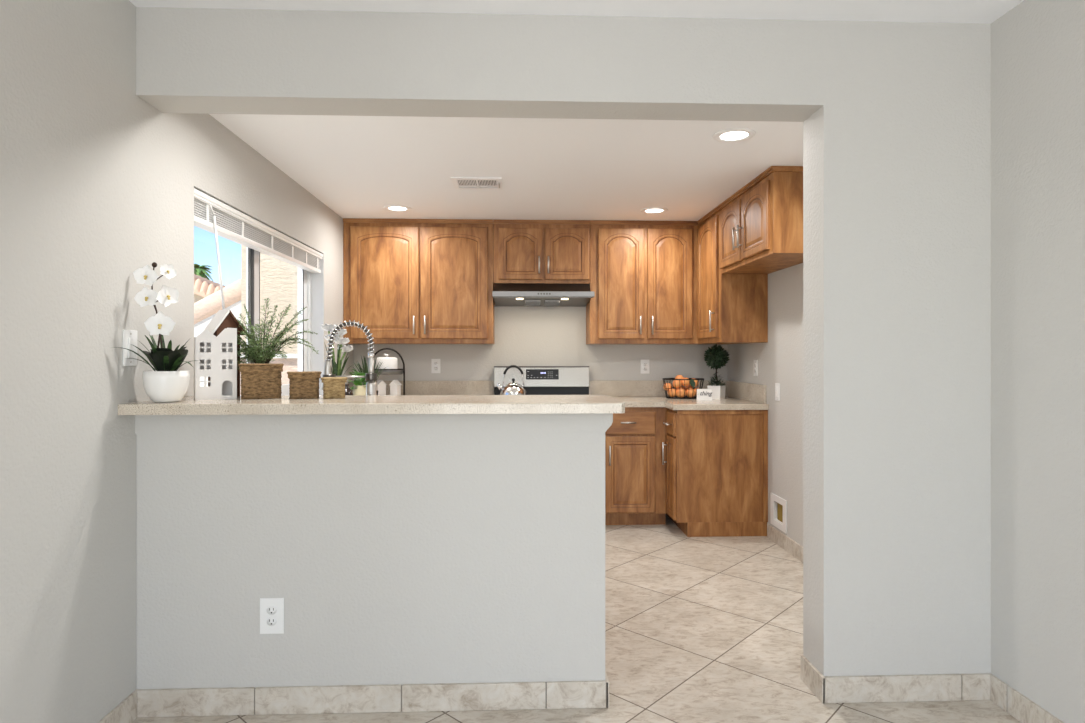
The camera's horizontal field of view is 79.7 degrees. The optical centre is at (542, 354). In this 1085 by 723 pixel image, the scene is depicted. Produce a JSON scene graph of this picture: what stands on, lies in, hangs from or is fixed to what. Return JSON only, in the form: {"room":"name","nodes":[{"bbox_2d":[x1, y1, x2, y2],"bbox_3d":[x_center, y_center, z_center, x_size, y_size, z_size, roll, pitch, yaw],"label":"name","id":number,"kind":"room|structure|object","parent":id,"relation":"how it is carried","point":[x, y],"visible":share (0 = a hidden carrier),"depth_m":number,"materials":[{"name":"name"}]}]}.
{"room":"dining area","nodes":[
{"label":"dining area","id":0,"kind":"room"},
{"bbox_2d":[210,114,802,220],"bbox_3d":[0.050,-1.157,3.951,3.343,0.250,2.968,0,0,-2],"label":"ceiling","id":1,"kind":"structure","parent":0,"point":[356,166],"depth_m":3.48,"materials":[{"name":"white paint"}]},
{"bbox_2d":[383,205,411,211],"bbox_3d":[-1.018,-1.029,4.567,0.194,0.006,0.194,0,0,-2],"label":"recessed light","id":2,"kind":"object","parent":1,"relation":"in","point":[396,208],"visible":1,"depth_m":4.57,"materials":[{"name":"white plastic"}]},
{"bbox_2d":[389,207,405,210],"bbox_3d":[-1.018,-1.030,4.567,0.126,0.003,0.126,0,0,-2],"label":"diffuser","id":3,"kind":"object","parent":2,"relation":"attached to","point":[390,208],"depth_m":4.58,"materials":[{"name":"white plastic"}]},
{"bbox_2d":[451,177,502,189],"bbox_3d":[-0.390,-1.023,3.898,0.296,0.018,0.250,0,0,-2],"label":"ceiling vent","id":4,"kind":"object","parent":1,"relation":"in","point":[475,183],"visible":1,"depth_m":3.88,"materials":[{"name":"white metal"}]},
{"bbox_2d":[641,207,667,213],"bbox_3d":[0.797,-1.029,4.635,0.194,0.006,0.194,0,0,-2],"label":"recessed light","id":5,"kind":"object","parent":1,"relation":"in","point":[652,210],"visible":1,"depth_m":4.63,"materials":[{"name":"white plastic"}]},
{"bbox_2d":[646,209,662,212],"bbox_3d":[0.797,-1.030,4.635,0.126,0.003,0.126,0,0,-2],"label":"diffuser","id":6,"kind":"object","parent":5,"relation":"attached to","point":[647,210],"depth_m":4.64,"materials":[{"name":"white plastic"}]},
{"bbox_2d":[713,128,755,142],"bbox_3d":[0.898,-1.029,3.049,0.194,0.006,0.194,0,0,-2],"label":"recessed light","id":7,"kind":"object","parent":1,"relation":"in","point":[731,135],"visible":1,"depth_m":3.04,"materials":[{"name":"white plastic"}]},
{"bbox_2d":[720,131,747,139],"bbox_3d":[0.898,-1.030,3.049,0.126,0.003,0.126,0,0,-2],"label":"diffuser","id":8,"kind":"object","parent":7,"relation":"attached to","point":[724,135],"depth_m":3.05,"materials":[{"name":"white plastic"}]},
{"bbox_2d":[353,302,727,384],"bbox_3d":[-0.003,-0.049,5.359,3.043,2.600,0.150,0,0,-2],"label":"wall","id":9,"kind":"structure","parent":0,"point":[523,335],"depth_m":5.28,"materials":[{"name":"grey paint"}]},
{"bbox_2d":[343,218,493,343],"bbox_3d":[-0.947,-0.559,5.065,1.130,0.944,0.364,0,0,-2],"label":"upper cabinet","id":10,"kind":"object","parent":9,"relation":"attached to","point":[408,281],"visible":0.92,"depth_m":4.92,"materials":[{"name":"brown wood"}]},
{"bbox_2d":[375,381,493,394],"bbox_3d":[-0.946,0.273,5.238,1.106,0.129,0.019,0,0,-2],"label":"backsplash","id":11,"kind":"structure","parent":9,"relation":"attached to","point":[411,387],"depth_m":5.23,"materials":[{"name":"beige stone"}]},
{"bbox_2d":[431,359,439,372],"bbox_3d":[-0.861,0.089,5.247,0.072,0.116,0.008,0,0,-2],"label":"wall outlet","id":12,"kind":"object","parent":9,"relation":"attached to","point":[435,363],"visible":1,"depth_m":5.25,"materials":[{"name":"white plastic"}]},
{"bbox_2d":[493,220,589,283],"bbox_3d":[-0.011,-0.790,5.100,0.740,0.482,0.364,0,0,-2],"label":"upper cabinet","id":13,"kind":"object","parent":9,"relation":"attached to","point":[524,251],"visible":0.98,"depth_m":4.96,"materials":[{"name":"brown wood"}]},
{"bbox_2d":[492,283,594,306],"bbox_3d":[-0.001,-0.469,5.040,0.757,0.158,0.482,0,0,-2],"label":"range hood","id":14,"kind":"object","parent":9,"relation":"attached to","point":[504,294],"visible":1,"depth_m":4.93,"materials":[{"name":"grey metal"}]},
{"bbox_2d":[586,220,697,343],"bbox_3d":[0.780,-0.559,5.130,0.839,0.944,0.364,0,0,-2],"label":"upper cabinet","id":15,"kind":"object","parent":9,"relation":"attached to","point":[643,274],"visible":0.95,"depth_m":4.99,"materials":[{"name":"brown wood"}]},
{"bbox_2d":[641,359,648,373],"bbox_3d":[0.838,0.094,5.311,0.072,0.116,0.008,0,0,-2],"label":"wall outlet","id":16,"kind":"object","parent":9,"relation":"attached to","point":[644,362],"visible":1,"depth_m":5.31,"materials":[{"name":"white plastic"}]},
{"bbox_2d":[0,0,1084,722],"bbox_3d":[1.136,-0.049,-0.382,11.131,2.600,10.739,0,0,30],"label":"wall","id":17,"kind":"structure","parent":0,"point":[98,183],"depth_m":2.09,"materials":[{"name":"grey paint"}]},
{"bbox_2d":[98,691,136,722],"bbox_3d":[-1.382,1.204,1.695,0.011,0.092,1.092,0,0,-2],"label":"baseboard","id":18,"kind":"structure","parent":17,"relation":"attached to","point":[126,711],"depth_m":2.17,"materials":[{"name":"tile"}]},
{"bbox_2d":[123,330,136,365],"bbox_3d":[-1.402,-0.024,2.214,0.009,0.122,0.078,0,0,-2],"label":"wall switch","id":19,"kind":"object","parent":17,"relation":"attached to","point":[129,336],"visible":1,"depth_m":2.21,"materials":[{"name":"white plastic"}]},
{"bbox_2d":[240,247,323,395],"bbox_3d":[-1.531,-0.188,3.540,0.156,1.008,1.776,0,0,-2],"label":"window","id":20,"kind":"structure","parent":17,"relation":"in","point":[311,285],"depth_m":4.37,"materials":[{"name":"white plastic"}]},
{"bbox_2d":[194,188,322,309],"bbox_3d":[-1.494,-0.398,3.541,0.069,0.582,1.759,0,0,-2],"label":"window blind","id":21,"kind":"object","parent":20,"relation":"attached to","point":[211,215],"visible":0.88,"depth_m":3.21,"materials":[{"name":"white plastic"}]},
{"bbox_2d":[118,395,624,414],"bbox_3d":[-0.568,0.180,2.405,1.690,0.036,0.450,0,0,-2],"label":"countertop","id":22,"kind":"structure","parent":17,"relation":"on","point":[351,404],"depth_m":2.19,"materials":[{"name":"beige stone"}]},
{"bbox_2d":[113,262,196,402],"bbox_3d":[-1.292,-0.079,2.205,0.211,0.483,0.221,0,0,-2],"label":"potted orchid","id":23,"kind":"object","parent":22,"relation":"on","point":[167,384],"visible":1,"depth_m":2.22,"materials":[{"name":"white ceramic"}]},
{"bbox_2d":[194,328,236,399],"bbox_3d":[-1.211,0.031,2.406,0.136,0.263,0.077,0,0,-32],"label":"lantern","id":24,"kind":"object","parent":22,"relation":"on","point":[216,357],"visible":0.99,"depth_m":2.38,"materials":[{"name":"white ceramic"}]},
{"bbox_2d":[204,309,244,395],"bbox_3d":[-1.246,-0.007,2.545,0.092,0.340,0.134,0,0,40],"label":"birdhouse","id":25,"kind":"object","parent":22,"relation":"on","point":[223,319],"visible":0.27,"depth_m":2.53,"materials":[{"name":"brown wood"}]},
{"bbox_2d":[238,363,283,398],"bbox_3d":[-1.054,0.098,2.437,0.157,0.130,0.094,0,0,-24],"label":"woven basket","id":26,"kind":"object","parent":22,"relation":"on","point":[258,381],"visible":1,"depth_m":2.40,"materials":[{"name":"brown wicker"}]},
{"bbox_2d":[235,298,318,368],"bbox_3d":[-1.079,-0.033,2.556,0.398,0.390,0.166,0,0,-9],"label":"potted fern","id":27,"kind":"object","parent":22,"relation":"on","point":[255,354],"visible":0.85,"depth_m":2.54,"materials":[{"name":"green plant"}]},
{"bbox_2d":[287,371,321,398],"bbox_3d":[-0.895,0.113,2.443,0.123,0.100,0.094,0,0,-21],"label":"woven basket","id":28,"kind":"object","parent":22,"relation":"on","point":[302,384],"visible":1,"depth_m":2.41,"materials":[{"name":"brown wicker"}]},
{"bbox_2d":[321,377,347,398],"bbox_3d":[-0.784,0.123,2.447,0.097,0.078,0.079,0,0,-18],"label":"woven basket","id":29,"kind":"object","parent":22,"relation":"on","point":[333,387],"visible":1,"depth_m":2.42,"materials":[{"name":"brown wicker"}]},
{"bbox_2d":[321,324,352,375],"bbox_3d":[-1.227,0.075,3.887,0.191,0.523,0.130,0,0,-2],"label":"flowers","id":30,"kind":"object","parent":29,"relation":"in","point":[336,368],"visible":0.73,"depth_m":3.87,"materials":[{"name":"white plant"}]},
{"bbox_2d":[135,413,612,433],"bbox_3d":[-0.582,0.236,2.367,1.660,0.074,0.178,0,0,-2],"label":"trim","id":31,"kind":"structure","parent":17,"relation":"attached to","point":[576,422],"depth_m":2.28,"materials":[{"name":"grey paint"}]},
{"bbox_2d":[605,669,608,707],"bbox_3d":[0.227,1.204,2.393,0.011,0.092,0.179,0,0,-2],"label":"baseboard","id":32,"kind":"structure","parent":17,"relation":"attached to","point":[606,676],"depth_m":2.30,"materials":[{"name":"tile"}]},
{"bbox_2d":[589,380,765,403],"bbox_3d":[0.963,0.273,4.899,1.147,0.129,0.839,0,0,-2],"label":"backsplash","id":33,"kind":"structure","parent":17,"relation":"attached to","point":[753,392],"depth_m":5.28,"materials":[{"name":"beige stone"}]},
{"bbox_2d":[697,205,767,343],"bbox_3d":[1.346,-0.559,4.901,0.379,0.944,0.862,0,0,-2],"label":"upper cabinet","id":34,"kind":"object","parent":17,"relation":"attached to","point":[731,308],"visible":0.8,"depth_m":4.48,"materials":[{"name":"brown wood"}]},
{"bbox_2d":[754,360,757,375],"bbox_3d":[1.541,0.094,4.702,0.008,0.116,0.072,0,0,-2],"label":"wall outlet","id":35,"kind":"object","parent":17,"relation":"attached to","point":[755,361],"visible":1,"depth_m":4.69,"materials":[{"name":"white plastic"}]},
{"bbox_2d":[719,166,802,273],"bbox_3d":[1.380,-0.794,4.006,0.379,0.474,0.922,0,0,-2],"label":"upper cabinet","id":36,"kind":"object","parent":17,"relation":"attached to","point":[761,223],"visible":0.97,"depth_m":3.71,"materials":[{"name":"brown wood"}]},
{"bbox_2d":[775,383,779,400],"bbox_3d":[1.555,0.245,4.304,0.009,0.116,0.072,0,0,-2],"label":"wall switch","id":37,"kind":"object","parent":17,"relation":"attached to","point":[777,385],"visible":1,"depth_m":4.29,"materials":[{"name":"white plastic"}]},
{"bbox_2d":[770,493,786,533],"bbox_3d":[1.598,1.038,4.288,0.092,0.209,0.254,0,0,-2],"label":"recessed wall box","id":38,"kind":"object","parent":17,"relation":"attached to","point":[778,506],"visible":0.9,"depth_m":4.29,"materials":[{"name":"white plastic"}]},
{"bbox_2d":[767,524,802,562],"bbox_3d":[1.584,1.204,3.500,0.011,0.092,1.933,0,0,-2],"label":"baseboard","id":39,"kind":"structure","parent":17,"relation":"attached to","point":[792,547],"depth_m":4.16,"materials":[{"name":"tile"}]},
{"bbox_2d":[801,655,824,702],"bbox_3d":[1.005,1.204,2.422,0.011,0.092,0.179,0,0,-2],"label":"baseboard","id":40,"kind":"object","parent":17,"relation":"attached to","point":[814,680],"visible":1,"depth_m":2.40,"materials":[{"name":"tile"}]},
{"bbox_2d":[990,675,1063,722],"bbox_3d":[1.655,1.204,1.609,0.011,0.092,1.492,0,0,-2],"label":"baseboard","id":41,"kind":"structure","parent":17,"relation":"attached to","point":[1003,695],"depth_m":2.23,"materials":[{"name":"tile"}]},
{"bbox_2d":[136,7,992,702],"bbox_3d":[0.109,-0.049,2.388,3.043,2.600,0.179,0,0,-2],"label":"wall","id":42,"kind":"structure","parent":0,"point":[895,117],"depth_m":2.31,"materials":[{"name":"grey paint"}]},
{"bbox_2d":[260,598,283,633],"bbox_3d":[-0.944,0.910,2.266,0.082,0.124,0.008,0,0,-2],"label":"wall outlet","id":43,"kind":"object","parent":42,"relation":"attached to","point":[271,609],"visible":1,"depth_m":2.27,"materials":[{"name":"white plastic"}]},
{"bbox_2d":[267,618,275,625],"bbox_3d":[-0.944,0.929,2.264,0.033,0.028,0.002,0,0,-2],"label":"receptacle","id":44,"kind":"object","parent":43,"relation":"attached to","point":[270,621],"depth_m":2.26,"materials":[{"name":"white plastic"}]},
{"bbox_2d":[267,607,276,614],"bbox_3d":[-0.944,0.890,2.264,0.033,0.028,0.002,0,0,-2],"label":"receptacle","id":45,"kind":"object","parent":43,"relation":"attached to","point":[270,610],"depth_m":2.26,"materials":[{"name":"white plastic"}]},
{"bbox_2d":[135,680,605,716],"bbox_3d":[-0.592,1.204,2.278,1.634,0.092,0.011,0,0,-2],"label":"baseboard","id":46,"kind":"structure","parent":42,"relation":"attached to","point":[178,702],"depth_m":2.27,"materials":[{"name":"tile"}]},
{"bbox_2d":[132,514,1020,722],"bbox_3d":[0.168,1.281,0.847,9.400,0.060,9.480,0,0,-2],"label":"floor","id":47,"kind":"structure","parent":0,"point":[698,629],"depth_m":2.71,"materials":[{"name":"beige tile"}]},
{"bbox_2d":[494,366,589,394],"bbox_3d":[0.005,0.655,4.926,0.765,1.132,0.699,0,0,-2],"label":"range","id":48,"kind":"object","parent":47,"relation":"on","point":[538,380],"visible":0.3,"depth_m":5.20,"materials":[{"name":"silver metal"}]},
{"bbox_2d":[496,365,526,394],"bbox_3d":[-0.217,0.202,4.855,0.200,0.256,0.200,0,0,41],"label":"kettle","id":49,"kind":"object","parent":48,"relation":"on","point":[512,388],"visible":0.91,"depth_m":4.81,"materials":[{"name":"silver metal"}]},
{"bbox_2d":[605,407,667,524],"bbox_3d":[0.643,0.814,4.979,0.512,0.874,0.654,0,0,-2],"label":"base cabinet","id":50,"kind":"object","parent":47,"relation":"on","point":[635,474],"visible":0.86,"depth_m":4.69,"materials":[{"name":"brown wood"}]},
{"bbox_2d":[662,408,767,536],"bbox_3d":[1.193,0.814,4.893,0.686,0.874,0.864,0,0,-2],"label":"base cabinet","id":51,"kind":"object","parent":47,"relation":"on","point":[716,461],"visible":0.98,"depth_m":4.47,"materials":[{"name":"brown wood"}]},
{"bbox_2d":[611,396,768,409],"bbox_3d":[0.963,0.356,4.879,1.148,0.039,0.880,0,0,-2],"label":"countertop","id":52,"kind":"structure","parent":51,"relation":"on","point":[729,403],"depth_m":4.61,"materials":[{"name":"beige stone"}]},
{"bbox_2d":[662,378,703,398],"bbox_3d":[1.097,0.259,5.065,0.326,0.154,0.246,0,0,-2],"label":"wire fruit basket","id":53,"kind":"object","parent":52,"relation":"on","point":[670,379],"visible":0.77,"depth_m":5.00,"materials":[{"name":"black metal"}]},
{"bbox_2d":[663,383,671,390],"bbox_3d":[0.981,0.248,5.090,0.068,0.064,0.068,0,0,-2],"label":"orange","id":54,"kind":"object","parent":53,"relation":"in","point":[668,385],"visible":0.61,"depth_m":5.07,"materials":[{"name":"brown food"}]},
{"bbox_2d":[668,388,675,396],"bbox_3d":[1.008,0.291,5.041,0.074,0.070,0.074,0,0,-2],"label":"orange","id":55,"kind":"object","parent":53,"relation":"in","point":[670,392],"visible":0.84,"depth_m":5.01,"materials":[{"name":"brown food"}]},
{"bbox_2d":[672,380,681,387],"bbox_3d":[1.043,0.222,5.033,0.072,0.068,0.072,0,0,-2],"label":"orange","id":56,"kind":"object","parent":53,"relation":"in","point":[675,382],"visible":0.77,"depth_m":5.01,"materials":[{"name":"brown food"}]},
{"bbox_2d":[676,388,685,397],"bbox_3d":[1.069,0.291,5.019,0.080,0.076,0.080,0,0,-2],"label":"orange","id":57,"kind":"object","parent":53,"relation":"in","point":[679,392],"visible":0.95,"depth_m":4.99,"materials":[{"name":"brown food"}]},
{"bbox_2d":[681,377,688,385],"bbox_3d":[1.109,0.208,5.045,0.076,0.072,0.076,0,0,-2],"label":"orange","id":58,"kind":"object","parent":53,"relation":"in","point":[682,381],"visible":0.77,"depth_m":5.02,"materials":[{"name":"brown food"}]},
{"bbox_2d":[686,388,695,396],"bbox_3d":[1.143,0.291,5.021,0.076,0.072,0.076,0,0,-2],"label":"orange","id":59,"kind":"object","parent":53,"relation":"in","point":[690,391],"visible":0.95,"depth_m":5.00,"materials":[{"name":"brown food"}]},
{"bbox_2d":[690,379,694,386],"bbox_3d":[1.141,0.218,4.943,0.042,0.067,0.006,0,0,5],"label":"leaf","id":60,"kind":"object","parent":53,"relation":"in","point":[692,382],"visible":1,"depth_m":4.94,"materials":[{"name":"green plant"}]},
{"bbox_2d":[696,389,711,399],"bbox_3d":[1.212,0.295,4.867,0.115,0.083,0.038,0,0,6],"label":"block","id":61,"kind":"object","parent":52,"relation":"on","point":[702,394],"visible":1,"depth_m":4.85,"materials":[{"name":"white wood"}]},
{"bbox_2d":[704,344,729,398],"bbox_3d":[1.338,0.123,5.003,0.198,0.428,0.204,0,0,38],"label":"topiary ball","id":62,"kind":"object","parent":52,"relation":"on","point":[715,357],"visible":1,"depth_m":4.96,"materials":[{"name":"green plant"}]},
{"bbox_2d":[707,385,725,398],"bbox_3d":[1.339,0.286,5.004,0.104,0.102,0.104,0,0,38],"label":"pot","id":63,"kind":"object","parent":62,"relation":"attached to","point":[718,391],"depth_m":4.96,"materials":[{"name":"white ceramic"}]},
{"bbox_3d":[-1.138,0.814,3.843,0.657,0.874,1.583,0,0,-2],"label":"base cabinet","id":64,"kind":"object","parent":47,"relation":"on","visible":0},
{"bbox_3d":[-0.656,0.356,3.857,1.622,0.039,2.802,0,0,-2],"label":"countertop","id":65,"kind":"structure","parent":64,"relation":"on","visible":0},
{"bbox_2d":[345,384,352,394],"bbox_3d":[-1.023,0.244,3.384,0.072,0.185,0.072,0,0,-2],"label":"soap bottle","id":66,"kind":"object","parent":65,"relation":"on","point":[348,391],"visible":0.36,"depth_m":3.37,"materials":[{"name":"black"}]},
{"bbox_2d":[322,320,376,394],"bbox_3d":[-0.762,0.095,2.708,0.312,0.483,0.060,0,0,-2],"label":"spring faucet","id":67,"kind":"object","parent":65,"relation":"on","point":[371,386],"visible":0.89,"depth_m":2.70,"materials":[{"name":"silver metal"}]},
{"bbox_2d":[348,369,366,394],"bbox_3d":[-1.117,0.211,3.979,0.152,0.251,0.158,0,0,-2],"label":"potted plant","id":68,"kind":"object","parent":65,"relation":"on","point":[358,388],"visible":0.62,"depth_m":3.94,"materials":[{"name":"green plant"}]},
{"bbox_2d":[351,357,387,394],"bbox_3d":[-1.149,0.166,4.285,0.252,0.341,0.274,0,0,-2],"label":"grass plant","id":69,"kind":"object","parent":65,"relation":"on","point":[366,369],"visible":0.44,"depth_m":4.24,"materials":[{"name":"green plant"}]},
{"bbox_2d":[376,380,386,394],"bbox_3d":[-1.214,0.262,4.876,0.076,0.150,0.060,0,0,-37],"label":"canister","id":70,"kind":"object","parent":65,"relation":"on","point":[381,385],"visible":0.78,"depth_m":4.86,"materials":[{"name":"white ceramic"}]},
{"bbox_2d":[374,348,404,394],"bbox_3d":[-1.169,0.141,4.890,0.269,0.391,0.193,0,0,-2],"label":"tray stand","id":71,"kind":"object","parent":65,"relation":"on","point":[398,371],"visible":0.61,"depth_m":4.87,"materials":[{"name":"black metal"}]},
{"bbox_2d":[376,353,397,368],"bbox_3d":[-1.171,0.064,4.889,0.172,0.154,0.129,0,0,-2],"label":"butter dish","id":72,"kind":"object","parent":71,"relation":"on","point":[391,362],"visible":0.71,"depth_m":4.84,"materials":[{"name":"white ceramic"}]},
{"bbox_2d":[374,368,403,374],"bbox_3d":[-1.169,0.124,4.890,0.254,0.043,0.193,0,0,-2],"label":"tray","id":73,"kind":"object","parent":71,"relation":"on","point":[398,371],"depth_m":4.81,"materials":[{"name":"black metal"}]},
{"bbox_2d":[389,380,401,394],"bbox_3d":[-1.104,0.262,4.880,0.076,0.150,0.060,0,0,18],"label":"canister","id":74,"kind":"object","parent":65,"relation":"on","point":[395,385],"visible":0.89,"depth_m":4.86,"materials":[{"name":"white ceramic"}]},
{"bbox_2d":[129,0,1023,23],"bbox_3d":[0.221,-1.256,-0.560,9.100,0.100,5.764,0,0,-2],"label":"ceiling","id":75,"kind":"structure","parent":0,"point":[926,11],"depth_m":2.25,"materials":[{"name":"white paint"}]},
{"label":"outside","id":76,"kind":"structure","parent":0,"visible":0},
{"bbox_3d":[-32.442,1.361,44.494,58.500,0.099,88.640,0,0,-2],"label":"floor","id":77,"kind":"structure","parent":76,"visible":0},
{"bbox_2d":[194,263,212,280],"bbox_3d":[-31.209,-3.489,58.873,2.907,9.704,2.724,0,0,-2],"label":"palm tree","id":78,"kind":"object","parent":77,"relation":"on","point":[199,270],"visible":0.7,"depth_m":58.67,"materials":[{"name":"green plant"}]},
{"bbox_2d":[194,274,225,302],"bbox_3d":[-9.824,-1.245,16.443,7.200,5.111,1.200,0,0,-2],"label":"house","id":79,"kind":"structure","parent":77,"relation":"on","point":[203,287],"depth_m":16.01,"materials":[{"name":"beige paint"}]},
{"bbox_2d":[194,279,240,386],"bbox_3d":[-4.314,-0.011,8.944,1.682,2.623,0.300,0,0,-2],"label":"parapet","id":80,"kind":"object","parent":77,"relation":"on","point":[205,309],"visible":0.19,"depth_m":8.81,"materials":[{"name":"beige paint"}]},
{"bbox_2d":[240,354,296,394],"bbox_3d":[-2.371,0.650,6.115,1.280,1.322,0.280,0,0,-2],"label":"wall","id":81,"kind":"structure","parent":77,"relation":"on","point":[290,363],"depth_m":6.01,"materials":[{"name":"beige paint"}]},
{"bbox_2d":[241,245,296,353],"bbox_3d":[-2.492,-1.319,8.663,1.530,5.260,3.500,0,0,-2],"label":"stucco wing","id":82,"kind":"object","parent":77,"relation":"on","point":[278,278],"visible":0.02,"depth_m":6.90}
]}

